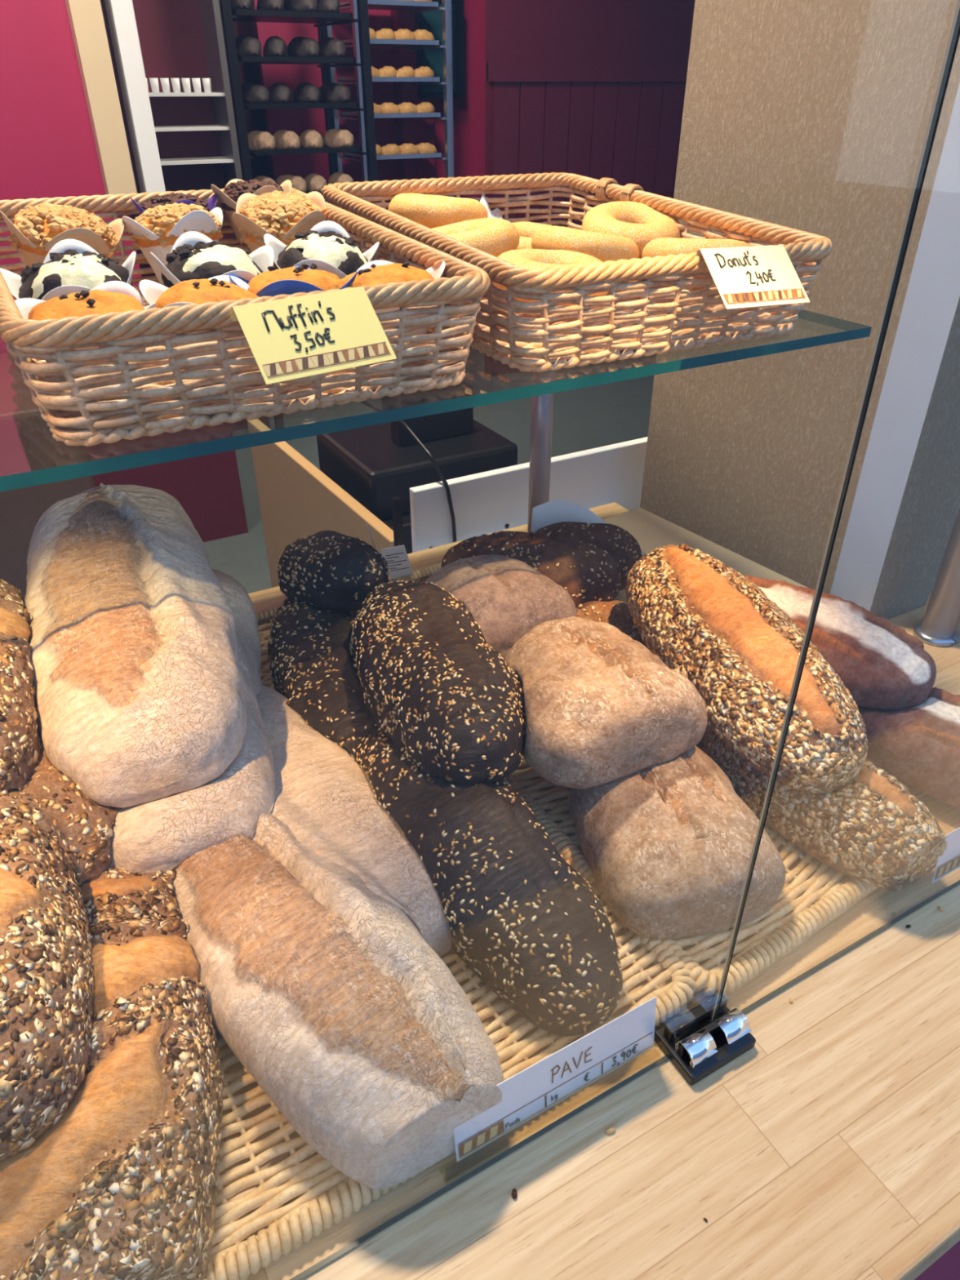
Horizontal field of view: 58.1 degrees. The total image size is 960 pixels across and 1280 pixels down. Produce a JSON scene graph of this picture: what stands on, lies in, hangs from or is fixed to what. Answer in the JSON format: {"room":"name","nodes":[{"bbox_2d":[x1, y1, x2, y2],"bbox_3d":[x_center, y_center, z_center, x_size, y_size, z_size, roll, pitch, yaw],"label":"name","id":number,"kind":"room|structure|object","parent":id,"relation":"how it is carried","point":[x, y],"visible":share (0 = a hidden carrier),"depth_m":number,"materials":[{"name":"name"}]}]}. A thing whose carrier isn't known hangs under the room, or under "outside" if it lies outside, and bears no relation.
{"room":"food shop","nodes":[
{"label":"food shop","id":0,"kind":"room"},
{"bbox_2d":[0,0,141,342],"bbox_3d":[-2.632,-1.278,1.950,3.365,3.050,0.100,-17,37,-24],"label":"wall partition","id":1,"kind":"structure","parent":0,"point":[48,149],"depth_m":2.58,"materials":[{"name":"paint"}]},
{"bbox_2d":[65,0,137,195],"bbox_3d":[-1.139,-2.190,2.246,0.085,1.840,0.065,-17,37,-24],"label":"trim","id":2,"kind":"structure","parent":1,"relation":"attached to","point":[86,18],"depth_m":2.58,"materials":[{"name":"beige paint"}]},
{"bbox_2d":[0,341,248,542],"bbox_3d":[-2.498,-0.312,2.528,3.560,0.800,0.100,-17,37,-24],"label":"wall","id":3,"kind":"structure","parent":0,"point":[207,487],"depth_m":3.22,"materials":[{"name":"paint"}]},
{"bbox_2d":[104,0,165,192],"bbox_3d":[-1.069,-2.090,2.423,0.060,2.200,0.100,-17,37,-24],"label":"trim","id":4,"kind":"structure","parent":3,"relation":"on","point":[120,13],"depth_m":2.65,"materials":[{"name":"white paint"}]},
{"bbox_2d":[218,1,271,178],"bbox_3d":[-1.796,-3.031,4.663,8.000,3.050,0.100,-17,37,-24],"label":"wall","id":5,"kind":"structure","parent":0,"point":[249,73],"depth_m":4.94,"materials":[{"name":"paint"}]},
{"bbox_2d":[253,0,485,338],"bbox_3d":[-0.543,-3.151,4.848,1.400,3.050,0.050,-17,37,-24],"label":"wall","id":6,"kind":"structure","parent":0,"point":[469,111],"depth_m":4.87,"materials":[{"name":"paint"}]},
{"bbox_2d":[390,10,435,333],"bbox_3d":[-0.375,-3.156,4.856,0.200,3.050,0.100,-17,37,-24],"label":"trim","id":7,"kind":"structure","parent":6,"relation":"attached to","point":[415,131],"depth_m":4.91,"materials":[{"name":"paint"}]},
{"bbox_2d":[415,0,464,98],"bbox_3d":[-0.217,-3.261,4.769,0.280,0.460,0.044,-17,37,-24],"label":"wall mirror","id":8,"kind":"object","parent":6,"relation":"attached to","point":[430,21],"visible":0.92,"depth_m":4.75,"materials":[{"name":"black mirror"}]},
{"bbox_2d":[203,346,656,593],"bbox_3d":[-0.942,-0.910,4.236,8.000,0.050,5.570,-17,37,-24],"label":"floor","id":9,"kind":"structure","parent":0,"point":[587,418],"depth_m":4.59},
{"bbox_2d":[0,353,96,608],"bbox_3d":[-1.521,0.003,1.884,1.360,0.970,0.500,-17,37,-24],"label":"wall","id":10,"kind":"structure","parent":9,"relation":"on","point":[27,442],"depth_m":1.76,"materials":[{"name":"paint"}]},
{"bbox_2d":[100,0,275,431],"bbox_3d":[-1.285,-2.140,3.606,0.500,2.700,0.230,-17,37,-24],"label":"wall shelf unit","id":11,"kind":"object","parent":9,"relation":"on","point":[196,135],"visible":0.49,"depth_m":3.61,"materials":[{"name":"wood"}]},
{"bbox_2d":[218,0,390,429],"bbox_3d":[-0.892,-2.246,4.138,0.636,2.300,0.536,-17,37,-24],"label":"rack","id":12,"kind":"object","parent":9,"relation":"on","point":[227,17],"visible":0.37,"depth_m":3.82,"materials":[{"name":"black metal"}]},
{"bbox_2d":[220,8,352,23],"bbox_3d":[-0.892,-2.750,3.812,0.520,0.020,0.460,-17,37,-24],"label":"baking tray","id":13,"kind":"object","parent":12,"relation":"on","point":[242,15],"visible":0.77,"depth_m":3.69,"materials":[{"name":"black metal"}]},
{"bbox_2d":[284,0,317,11],"bbox_3d":[-0.782,-2.748,3.731,0.112,0.089,0.197,-27,42,-35],"label":"loaf","id":14,"kind":"object","parent":13,"relation":"on","point":[289,5],"visible":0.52,"depth_m":3.68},
{"bbox_2d":[226,56,355,64],"bbox_3d":[-0.892,-2.615,3.899,0.520,0.020,0.460,-17,37,-24],"label":"baking tray","id":15,"kind":"object","parent":12,"relation":"on","point":[245,60],"visible":0.76,"depth_m":3.76,"materials":[{"name":"black metal"}]},
{"bbox_2d":[235,35,262,56],"bbox_3d":[-1.004,-2.546,3.713,0.112,0.089,0.197,-18,37,-26],"label":"loaf","id":16,"kind":"object","parent":15,"relation":"on","point":[246,46],"visible":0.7,"depth_m":3.65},
{"bbox_2d":[262,35,288,56],"bbox_3d":[-0.895,-2.580,3.766,0.112,0.089,0.197,-9,34,-13],"label":"loaf","id":17,"kind":"object","parent":15,"relation":"on","point":[274,46],"visible":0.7,"depth_m":3.70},
{"bbox_2d":[287,36,319,57],"bbox_3d":[-0.782,-2.614,3.818,0.112,0.089,0.197,-24,40,-32],"label":"loaf","id":18,"kind":"object","parent":15,"relation":"on","point":[299,46],"visible":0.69,"depth_m":3.77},
{"bbox_2d":[317,37,346,57],"bbox_3d":[-0.672,-2.648,3.871,0.112,0.089,0.197,-21,38,-29],"label":"loaf","id":19,"kind":"object","parent":15,"relation":"on","point":[329,46],"visible":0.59,"depth_m":3.81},
{"bbox_2d":[232,101,358,109],"bbox_3d":[-0.892,-2.472,3.991,0.520,0.020,0.460,-17,37,-24],"label":"baking tray","id":20,"kind":"object","parent":12,"relation":"on","point":[351,104],"visible":0.63,"depth_m":3.82,"materials":[{"name":"black metal"}]},
{"bbox_2d":[240,82,269,103],"bbox_3d":[-1.003,-2.403,3.805,0.112,0.089,0.197,-26,41,-35],"label":"loaf","id":21,"kind":"object","parent":20,"relation":"on","point":[252,93],"visible":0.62,"depth_m":3.75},
{"bbox_2d":[269,82,293,103],"bbox_3d":[-0.895,-2.437,3.858,0.112,0.089,0.197,-10,34,-16],"label":"loaf","id":22,"kind":"object","parent":20,"relation":"on","point":[279,92],"visible":0.8,"depth_m":3.79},
{"bbox_2d":[293,82,320,102],"bbox_3d":[-0.783,-2.471,3.911,0.112,0.089,0.197,-15,36,-21],"label":"loaf","id":23,"kind":"object","parent":20,"relation":"on","point":[304,92],"visible":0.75,"depth_m":3.85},
{"bbox_2d":[319,82,351,102],"bbox_3d":[-0.672,-2.505,3.963,0.112,0.089,0.197,-27,42,-35],"label":"loaf","id":24,"kind":"object","parent":20,"relation":"on","point":[331,92],"visible":0.75,"depth_m":3.91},
{"bbox_2d":[237,144,361,155],"bbox_3d":[-0.892,-2.325,4.086,0.520,0.020,0.460,-17,37,-24],"label":"baking tray","id":25,"kind":"object","parent":12,"relation":"on","point":[354,148],"visible":0.46,"depth_m":3.91,"materials":[{"name":"black metal"}]},
{"bbox_2d":[247,130,275,150],"bbox_3d":[-1.000,-2.256,3.907,0.116,0.082,0.196,-26,41,-34],"label":"loaf","id":26,"kind":"object","parent":25,"relation":"on","point":[257,140],"visible":0.7,"depth_m":3.85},
{"bbox_2d":[272,129,300,149],"bbox_3d":[-0.889,-2.290,3.959,0.116,0.082,0.196,-18,37,-26],"label":"loaf","id":27,"kind":"object","parent":25,"relation":"on","point":[284,139],"visible":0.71,"depth_m":3.90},
{"bbox_2d":[299,128,324,148],"bbox_3d":[-0.779,-2.323,4.011,0.116,0.082,0.196,-9,34,-13],"label":"loaf","id":28,"kind":"object","parent":25,"relation":"on","point":[308,139],"visible":0.88,"depth_m":3.94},
{"bbox_2d":[322,128,353,147],"bbox_3d":[-0.668,-2.358,4.064,0.116,0.082,0.196,-24,40,-32],"label":"loaf","id":29,"kind":"object","parent":25,"relation":"on","point":[333,138],"visible":0.85,"depth_m":4.01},
{"bbox_3d":[-0.892,-2.174,4.184,0.520,0.020,0.460,-17,37,-24],"label":"baking tray","id":30,"kind":"object","parent":12,"relation":"on","visible":0},
{"bbox_2d":[304,173,327,192],"bbox_3d":[-0.779,-2.172,4.109,0.116,0.082,0.196,-10,34,-16],"label":"loaf","id":31,"kind":"object","parent":30,"relation":"on","point":[315,182],"visible":0.66,"depth_m":4.04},
{"bbox_2d":[247,418,394,587],"bbox_3d":[-0.338,0.020,1.987,0.025,0.870,0.750,-18,37,-26],"label":"panel","id":32,"kind":"object","parent":9,"relation":"on","point":[297,500],"visible":0.21,"depth_m":1.85,"materials":[{"name":"beige laminate"}]},
{"bbox_2d":[326,0,453,197],"bbox_3d":[-0.486,-2.682,4.814,0.536,2.300,0.436,-17,37,-24],"label":"rack","id":33,"kind":"object","parent":9,"relation":"on","point":[446,8],"visible":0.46,"depth_m":4.54,"materials":[{"name":"metal"}]},
{"bbox_2d":[337,76,440,81],"bbox_3d":[-0.486,-2.993,4.613,0.440,0.020,0.360,-17,37,-24],"label":"baking tray","id":34,"kind":"object","parent":33,"relation":"on","point":[343,78],"visible":0.83,"depth_m":4.50,"materials":[{"name":"metal"}]},
{"bbox_2d":[339,0,439,10],"bbox_3d":[-0.486,-3.262,4.439,0.440,0.020,0.360,-17,37,-24],"label":"baking tray","id":35,"kind":"object","parent":33,"relation":"on","point":[388,5],"visible":0.7,"depth_m":4.36,"materials":[{"name":"metal"}]},
{"bbox_2d":[341,38,440,46],"bbox_3d":[-0.486,-3.127,4.526,0.440,0.020,0.360,-17,37,-24],"label":"baking tray","id":36,"kind":"object","parent":33,"relation":"on","point":[373,42],"visible":0.66,"depth_m":4.43,"materials":[{"name":"metal"}]},
{"bbox_2d":[340,111,441,118],"bbox_3d":[-0.486,-2.859,4.700,0.440,0.020,0.360,-17,37,-24],"label":"baking tray","id":37,"kind":"object","parent":33,"relation":"on","point":[353,114],"visible":0.7,"depth_m":4.59,"materials":[{"name":"metal"}]},
{"bbox_2d":[343,152,442,159],"bbox_3d":[-0.486,-2.699,4.803,0.440,0.020,0.360,-17,37,-24],"label":"baking tray","id":38,"kind":"object","parent":33,"relation":"on","point":[347,154],"visible":0.47,"depth_m":4.69,"materials":[{"name":"metal"}]},
{"bbox_2d":[484,0,694,376],"bbox_3d":[0.710,-3.096,4.763,1.520,3.050,0.080,-17,37,-24],"label":"door","id":39,"kind":"structure","parent":9,"relation":"on","point":[594,89],"depth_m":4.73,"materials":[{"name":"paint"}]},
{"bbox_3d":[-0.047,0.052,2.122,0.545,0.630,0.550,-17,37,-24],"label":"cabinet","id":40,"kind":"object","parent":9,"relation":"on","visible":0},
{"bbox_2d":[316,381,517,554],"bbox_3d":[-0.132,-0.354,1.837,0.370,0.360,0.360,-17,37,-24],"label":"cash register","id":41,"kind":"object","parent":40,"relation":"on","point":[374,464],"visible":0.46,"depth_m":1.73,"materials":[{"name":"black plastic"}]},
{"bbox_2d":[360,400,456,542],"bbox_3d":[-0.145,-0.300,1.567,0.030,0.224,0.333,-23,39,-31],"label":"power cable","id":42,"kind":"object","parent":41,"relation":"attached to","point":[406,427],"visible":0.73,"depth_m":1.46,"materials":[{"name":"black plastic"}]},
{"bbox_2d":[0,287,871,491],"bbox_3d":[-0.573,-0.222,0.790,2.025,0.011,0.580,-17,37,-24],"label":"glass shelf","id":43,"kind":"object","parent":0,"point":[855,331],"visible":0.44,"depth_m":0.75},
{"bbox_2d":[0,187,490,446],"bbox_3d":[-0.287,-0.362,0.883,0.399,0.124,0.551,-17,37,-24],"label":"wicker basket","id":44,"kind":"object","parent":43,"relation":"on","point":[162,397],"visible":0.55,"depth_m":0.69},
{"bbox_2d":[0,202,124,266],"bbox_3d":[-0.432,-0.409,0.909,0.107,0.092,0.106,6,33,9],"label":"muffin","id":45,"kind":"object","parent":44,"relation":"in","point":[35,230],"visible":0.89,"depth_m":0.87,"materials":[{"name":"beige food"}]},
{"bbox_2d":[0,239,135,301],"bbox_3d":[-0.364,-0.308,0.787,0.107,0.091,0.106,15,36,22],"label":"muffin","id":46,"kind":"object","parent":44,"relation":"in","point":[70,266],"visible":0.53,"depth_m":0.76,"materials":[{"name":"white food"}]},
{"bbox_2d":[14,280,155,389],"bbox_3d":[-0.310,-0.238,0.691,0.100,0.074,0.100,-22,39,-30],"label":"muffin","id":47,"kind":"object","parent":44,"relation":"in","point":[110,296],"visible":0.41,"depth_m":0.67,"materials":[{"name":"orange food"}]},
{"bbox_2d":[121,202,222,285],"bbox_3d":[-0.335,-0.440,0.961,0.099,0.083,0.101,0,33,1],"label":"muffin","id":48,"kind":"object","parent":44,"relation":"in","point":[156,231],"visible":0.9,"depth_m":0.92,"materials":[{"name":"brown food"}]},
{"bbox_2d":[130,191,217,214],"bbox_3d":[-0.363,-0.503,1.044,0.088,0.068,0.088,9,34,14],"label":"muffin","id":49,"kind":"object","parent":44,"relation":"in","point":[172,197],"visible":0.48,"depth_m":1.02,"materials":[{"name":"brown food"}]},
{"bbox_2d":[138,275,258,373],"bbox_3d":[-0.226,-0.269,0.737,0.100,0.074,0.100,-27,42,-35],"label":"muffin","id":50,"kind":"object","parent":44,"relation":"in","point":[217,288],"visible":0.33,"depth_m":0.71,"materials":[{"name":"orange food"}]},
{"bbox_2d":[150,231,274,288],"bbox_3d":[-0.256,-0.344,0.843,0.103,0.089,0.102,5,33,8],"label":"muffin","id":51,"kind":"object","parent":44,"relation":"in","point":[193,255],"visible":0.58,"depth_m":0.81,"materials":[{"name":"white food"}]},
{"bbox_2d":[210,178,292,242],"bbox_3d":[-0.281,-0.537,1.078,0.088,0.068,0.088,5,33,8],"label":"muffin","id":52,"kind":"object","parent":44,"relation":"in","point":[234,188],"visible":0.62,"depth_m":1.05,"materials":[{"name":"brown food"}]},
{"bbox_2d":[231,190,326,266],"bbox_3d":[-0.229,-0.470,1.003,0.107,0.090,0.104,-3,33,-5],"label":"muffin","id":53,"kind":"object","parent":44,"relation":"in","point":[280,215],"visible":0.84,"depth_m":0.96,"materials":[{"name":"beige food"}]},
{"bbox_2d":[228,263,357,297],"bbox_3d":[-0.168,-0.307,0.795,0.100,0.074,0.100,24,40,32],"label":"muffin","id":54,"kind":"object","parent":44,"relation":"in","point":[274,282],"visible":0.37,"depth_m":0.76,"materials":[{"name":"orange food"}]},
{"bbox_2d":[231,286,396,384],"bbox_3d":[-0.126,-0.235,0.661,0.108,0.050,0.056,-19,37,-26],"label":"price card","id":55,"kind":"object","parent":44,"relation":"hanging from","point":[291,338],"visible":1,"depth_m":0.66,"materials":[{"name":"yellow"}]},
{"bbox_2d":[263,220,379,279],"bbox_3d":[-0.162,-0.381,0.901,0.101,0.090,0.103,28,42,36],"label":"muffin","id":56,"kind":"object","parent":44,"relation":"in","point":[327,245],"visible":0.57,"depth_m":0.87,"materials":[{"name":"white food"}]},
{"bbox_2d":[340,260,445,344],"bbox_3d":[-0.087,-0.311,0.802,0.100,0.075,0.100,18,37,26],"label":"muffin","id":57,"kind":"object","parent":44,"relation":"in","point":[374,273],"visible":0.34,"depth_m":0.78,"materials":[{"name":"orange food"}]},
{"bbox_2d":[320,172,832,372],"bbox_3d":[0.085,-0.472,1.053,0.404,0.124,0.551,-16,36,-23],"label":"wicker basket","id":58,"kind":"object","parent":43,"relation":"on","point":[646,309],"visible":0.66,"depth_m":0.88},
{"bbox_2d":[387,193,487,228],"bbox_3d":[-0.056,-0.571,1.155,0.130,0.050,0.130,-20,38,-28],"label":"doughnut","id":59,"kind":"object","parent":58,"relation":"in","point":[431,211],"visible":0.68,"depth_m":1.10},
{"bbox_2d":[431,217,519,257],"bbox_3d":[-0.020,-0.473,1.036,0.134,0.054,0.133,-10,34,-14],"label":"doughnut","id":60,"kind":"object","parent":58,"relation":"in","point":[495,237],"visible":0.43,"depth_m":0.99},
{"bbox_2d":[511,221,549,249],"bbox_3d":[0.068,-0.517,1.132,0.115,0.046,0.117,7,34,11],"label":"doughnut","id":61,"kind":"object","parent":58,"relation":"in","point":[526,230],"visible":0.16,"depth_m":1.14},
{"bbox_2d":[493,248,608,306],"bbox_3d":[0.077,-0.395,0.938,0.132,0.047,0.130,-6,33,-8],"label":"doughnut","id":62,"kind":"object","parent":58,"relation":"in","point":[535,258],"visible":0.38,"depth_m":0.94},
{"bbox_2d":[531,225,639,262],"bbox_3d":[0.128,-0.474,1.047,0.126,0.056,0.130,-18,37,-26],"label":"doughnut","id":63,"kind":"object","parent":58,"relation":"in","point":[604,247],"visible":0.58,"depth_m":1.00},
{"bbox_2d":[582,201,682,258],"bbox_3d":[0.197,-0.533,1.123,0.130,0.057,0.132,10,34,16],"label":"doughnut","id":64,"kind":"object","parent":58,"relation":"in","point":[640,223],"visible":0.69,"depth_m":1.10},
{"bbox_2d":[641,237,750,276],"bbox_3d":[0.257,-0.451,1.020,0.128,0.051,0.129,28,42,36],"label":"doughnut","id":65,"kind":"object","parent":58,"relation":"in","point":[662,246],"visible":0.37,"depth_m":0.97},
{"bbox_2d":[695,244,809,309],"bbox_3d":[0.268,-0.356,0.845,0.108,0.050,0.056,-16,36,-23],"label":"price card","id":66,"kind":"object","parent":58,"relation":"hanging from","point":[744,277],"visible":1,"depth_m":0.84,"materials":[{"name":"white"}]},
{"bbox_2d":[640,0,959,619],"bbox_3d":[1.422,-1.042,1.584,2.407,3.050,0.590,-17,37,-24],"label":"wall","id":67,"kind":"structure","parent":0,"point":[810,116],"depth_m":1.15,"materials":[{"name":"paint"}]},
{"bbox_2d":[409,436,647,552],"bbox_3d":[0.503,-0.380,1.761,1.415,0.137,0.022,-17,37,-24],"label":"board","id":68,"kind":"object","parent":67,"relation":"attached to","point":[491,501],"visible":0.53,"depth_m":1.54,"materials":[{"name":"paint"}]},
{"bbox_2d":[391,496,403,546],"bbox_3d":[-0.136,-0.189,1.435,0.012,0.100,0.012,-17,37,-24],"label":"bar","id":69,"kind":"object","parent":68,"relation":"attached to","point":[396,501],"visible":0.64,"depth_m":1.42,"materials":[{"name":"plastic"}]},
{"bbox_2d":[914,1240,959,1279],"bbox_3d":[0.262,0.766,0.850,8.000,0.810,0.050,-17,37,-24],"label":"wall","id":70,"kind":"structure","parent":0,"point":[947,1267],"depth_m":0.84,"materials":[{"name":"paint"}]},
{"bbox_2d":[210,502,959,1279],"bbox_3d":[0.147,0.133,1.047,3.500,0.040,1.100,-17,37,-24],"label":"countertop","id":71,"kind":"structure","parent":70,"relation":"on","point":[828,1148],"depth_m":0.63,"materials":[{"name":"brown wood"}]},
{"bbox_2d":[207,605,696,1279],"bbox_3d":[-0.287,0.204,0.877,0.650,0.022,0.796,-18,37,-26],"label":"wicker tray","id":72,"kind":"object","parent":71,"relation":"on","point":[295,1223],"visible":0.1,"depth_m":0.63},
{"bbox_2d":[0,863,223,1279],"bbox_3d":[-0.284,0.293,0.623,0.181,0.115,0.387,-9,34,-14],"label":"bread loaf","id":73,"kind":"object","parent":72,"relation":"on","point":[123,1186],"visible":0.62,"depth_m":0.55,"materials":[{"name":"food"}]},
{"bbox_2d":[0,788,94,1161],"bbox_3d":[-0.359,0.207,0.598,0.158,0.112,0.306,-14,35,-21],"label":"bread loaf","id":74,"kind":"object","parent":73,"relation":"on","point":[47,1000],"visible":0.88,"depth_m":0.55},
{"bbox_2d":[110,663,275,873],"bbox_3d":[-0.316,0.059,0.857,0.184,0.108,0.396,-14,35,-20],"label":"bread loaf","id":75,"kind":"object","parent":73,"relation":"on","point":[161,834],"visible":0.23,"depth_m":0.72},
{"bbox_2d":[0,719,122,885],"bbox_3d":[-0.379,0.101,0.785,0.164,0.129,0.303,-4,33,-6],"label":"bread loaf","id":76,"kind":"object","parent":75,"relation":"on","point":[82,827],"visible":0.17,"depth_m":0.68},
{"bbox_2d":[0,578,40,794],"bbox_3d":[-0.458,0.038,0.737,0.147,0.113,0.304,-12,35,-18],"label":"bread loaf","id":77,"kind":"object","parent":76,"relation":"on","point":[20,744],"visible":0.94,"depth_m":0.71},
{"bbox_2d":[24,483,247,807],"bbox_3d":[-0.337,-0.026,0.832,0.189,0.153,0.407,-13,35,-19],"label":"bread loaf","id":78,"kind":"object","parent":75,"relation":"on","point":[140,696],"visible":1,"depth_m":0.75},
{"bbox_2d":[211,568,261,696],"bbox_3d":[-0.334,-0.007,0.970,0.164,0.120,0.262,-7,34,-11],"label":"bread loaf","id":79,"kind":"object","parent":75,"relation":"on","point":[249,646],"visible":0.25,"depth_m":0.99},
{"bbox_2d":[266,597,377,764],"bbox_3d":[-0.163,0.045,1.000,0.144,0.121,0.323,-12,35,-18],"label":"bread loaf","id":80,"kind":"object","parent":72,"relation":"on","point":[310,660],"visible":0.43,"depth_m":0.95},
{"bbox_2d":[276,529,389,612],"bbox_3d":[-0.178,-0.086,1.045,0.137,0.082,0.095,9,34,14],"label":"bread loaf","id":81,"kind":"object","parent":80,"relation":"on","point":[327,569],"visible":0.94,"depth_m":1.01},
{"bbox_2d":[349,580,525,786],"bbox_3d":[-0.049,0.029,0.892,0.147,0.110,0.313,-12,36,-18],"label":"bread loaf","id":82,"kind":"object","parent":80,"relation":"on","point":[431,680],"visible":0.98,"depth_m":0.82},
{"bbox_2d":[172,812,503,1189],"bbox_3d":[-0.159,0.235,0.718,0.170,0.109,0.433,-24,40,-32],"label":"bread loaf","id":83,"kind":"object","parent":72,"relation":"on","point":[323,988],"visible":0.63,"depth_m":0.62,"materials":[{"name":"food"}]},
{"bbox_2d":[256,684,452,957],"bbox_3d":[-0.176,0.156,0.851,0.158,0.097,0.420,-25,40,-33],"label":"bread loaf","id":84,"kind":"object","parent":72,"relation":"on","point":[325,797],"visible":0.31,"depth_m":0.78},
{"bbox_2d":[355,724,622,1036],"bbox_3d":[-0.001,0.186,0.793,0.133,0.113,0.368,-18,37,-26],"label":"bread loaf","id":85,"kind":"object","parent":72,"relation":"on","point":[528,925],"visible":0.84,"depth_m":0.72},
{"bbox_2d":[527,369,555,532],"bbox_3d":[0.093,-0.311,1.319,0.044,0.411,0.045,-17,37,-24],"label":"post","id":86,"kind":"object","parent":71,"relation":"on","point":[542,406],"visible":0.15,"depth_m":1.31,"materials":[{"name":"metal"}]},
{"bbox_2d":[535,521,642,591],"bbox_3d":[0.150,-0.124,1.273,0.176,0.098,0.102,1,33,2],"label":"bread loaf","id":87,"kind":"object","parent":71,"relation":"on","point":[619,543],"visible":0.41,"depth_m":1.24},
{"bbox_2d":[530,499,644,556],"bbox_3d":[0.163,-0.162,1.313,0.190,0.123,0.023,-8,34,-12],"label":"paper sheet","id":88,"kind":"object","parent":87,"relation":"attached to","point":[552,512],"visible":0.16,"depth_m":1.28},
{"bbox_2d":[357,562,878,997],"bbox_3d":[0.079,0.089,1.055,0.266,0.022,0.790,-20,38,-28],"label":"wicker tray","id":89,"kind":"object","parent":71,"relation":"on","point":[762,950],"visible":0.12,"depth_m":0.80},
{"bbox_2d":[366,524,413,579],"bbox_3d":[-0.134,-0.133,1.296,0.072,0.105,0.004,-17,37,-24],"label":"paper tag","id":90,"kind":"object","parent":89,"relation":"on","point":[397,557],"visible":0.75,"depth_m":1.31,"materials":[{"name":"white"}]},
{"bbox_2d":[385,552,408,571],"bbox_3d":[-0.125,-0.118,1.309,0.038,0.030,0.001,-17,37,-24],"label":"print","id":91,"kind":"object","parent":90,"relation":"attached to","point":[400,553],"depth_m":1.31},
{"bbox_2d":[425,554,577,658],"bbox_3d":[0.013,-0.042,1.044,0.185,0.100,0.181,-13,35,-20],"label":"bread loaf","id":92,"kind":"object","parent":89,"relation":"on","point":[506,597],"visible":0.51,"depth_m":0.99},
{"bbox_2d":[576,599,646,647],"bbox_3d":[0.130,-0.030,1.156,0.225,0.078,0.115,18,37,25],"label":"bread loaf","id":93,"kind":"object","parent":89,"relation":"on","point":[616,613],"visible":0.1,"depth_m":1.10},
{"bbox_2d":[440,530,620,608],"bbox_3d":[0.067,-0.095,1.153,0.241,0.095,0.124,2,33,2],"label":"bread loaf","id":94,"kind":"object","parent":93,"relation":"on","point":[586,571],"visible":0.61,"depth_m":1.12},
{"bbox_2d":[568,745,786,940],"bbox_3d":[0.184,0.174,0.830,0.172,0.090,0.209,-6,33,-10],"label":"bread loaf","id":95,"kind":"object","parent":89,"relation":"on","point":[668,845],"visible":0.82,"depth_m":0.77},
{"bbox_2d":[504,616,707,788],"bbox_3d":[0.111,0.051,0.875,0.193,0.100,0.193,-15,35,-22],"label":"bread loaf","id":96,"kind":"object","parent":95,"relation":"on","point":[601,708],"visible":0.85,"depth_m":0.81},
{"bbox_2d":[702,728,947,892],"bbox_3d":[0.342,0.144,0.883,0.118,0.082,0.260,-22,39,-30],"label":"bread loaf","id":97,"kind":"object","parent":89,"relation":"on","point":[873,830],"visible":0.54,"depth_m":0.81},
{"bbox_2d":[624,543,868,793],"bbox_3d":[0.281,0.007,0.947,0.158,0.116,0.380,-10,34,-15],"label":"bread loaf","id":98,"kind":"object","parent":97,"relation":"on","point":[702,618],"visible":0.96,"depth_m":0.88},
{"bbox_2d":[289,0,959,1279],"bbox_3d":[-0.506,-0.177,-0.079,1.599,1.698,0.004,-17,37,-24],"label":"glass panel","id":99,"kind":"object","parent":71,"relation":"on","point":[956,22],"depth_m":0.49,"materials":[{"name":"clear glass"}]},
{"bbox_2d":[653,995,755,1085],"bbox_3d":[0.182,0.317,0.699,0.068,0.028,0.048,-17,37,-24],"label":"glass clamp","id":100,"kind":"object","parent":71,"relation":"on","point":[697,1046],"visible":0.95,"depth_m":0.69,"materials":[{"name":"black metal"}]},
{"bbox_2d":[603,507,807,587],"bbox_3d":[0.348,-0.113,1.359,0.120,0.034,0.400,-21,38,-29],"label":"counter ledge","id":101,"kind":"object","parent":71,"relation":"on","point":[651,531],"visible":0.26,"depth_m":1.40,"materials":[{"name":"brown wood"}]},
{"bbox_2d":[715,26,959,1018],"bbox_3d":[1.018,-0.645,0.645,1.899,1.698,0.004,-17,37,-24],"label":"glass pane","id":102,"kind":"structure","parent":71,"relation":"on","point":[819,966],"depth_m":0.54,"materials":[{"name":"clear glass"}]},
{"bbox_2d":[857,687,959,808],"bbox_3d":[0.520,0.109,0.942,0.244,0.078,0.140,26,41,35],"label":"bread loaf","id":103,"kind":"object","parent":71,"relation":"on","point":[919,744],"visible":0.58,"depth_m":0.92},
{"bbox_2d":[742,574,936,710],"bbox_3d":[0.384,-0.006,1.014,0.284,0.088,0.139,22,39,27],"label":"bread loaf","id":104,"kind":"object","parent":103,"relation":"on","point":[882,665],"visible":0.52,"depth_m":0.95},
{"bbox_2d":[912,506,959,647],"bbox_3d":[0.645,-0.719,0.763,0.058,1.700,0.060,-17,37,-24],"label":"post","id":105,"kind":"object","parent":71,"relation":"on","point":[939,626],"visible":0.98,"depth_m":1.18,"materials":[{"name":"metal"}]},
{"bbox_2d":[931,826,959,883],"bbox_3d":[0.510,0.185,0.854,0.178,0.058,0.007,-17,37,-24],"label":"price label","id":106,"kind":"object","parent":71,"relation":"on","point":[949,861],"visible":1,"depth_m":0.83,"materials":[{"name":"white"}]},
{"bbox_3d":[0.058,0.351,0.655,0.195,0.020,0.012,-17,37,-24],"label":"label holder","id":107,"kind":"object","parent":71,"relation":"on","visible":0},
{"bbox_2d":[453,996,656,1162],"bbox_3d":[0.059,0.323,0.640,0.178,0.058,0.007,-17,37,-24],"label":"price label","id":108,"kind":"object","parent":107,"relation":"on","point":[530,1092],"visible":1,"depth_m":0.64,"materials":[{"name":"white"}]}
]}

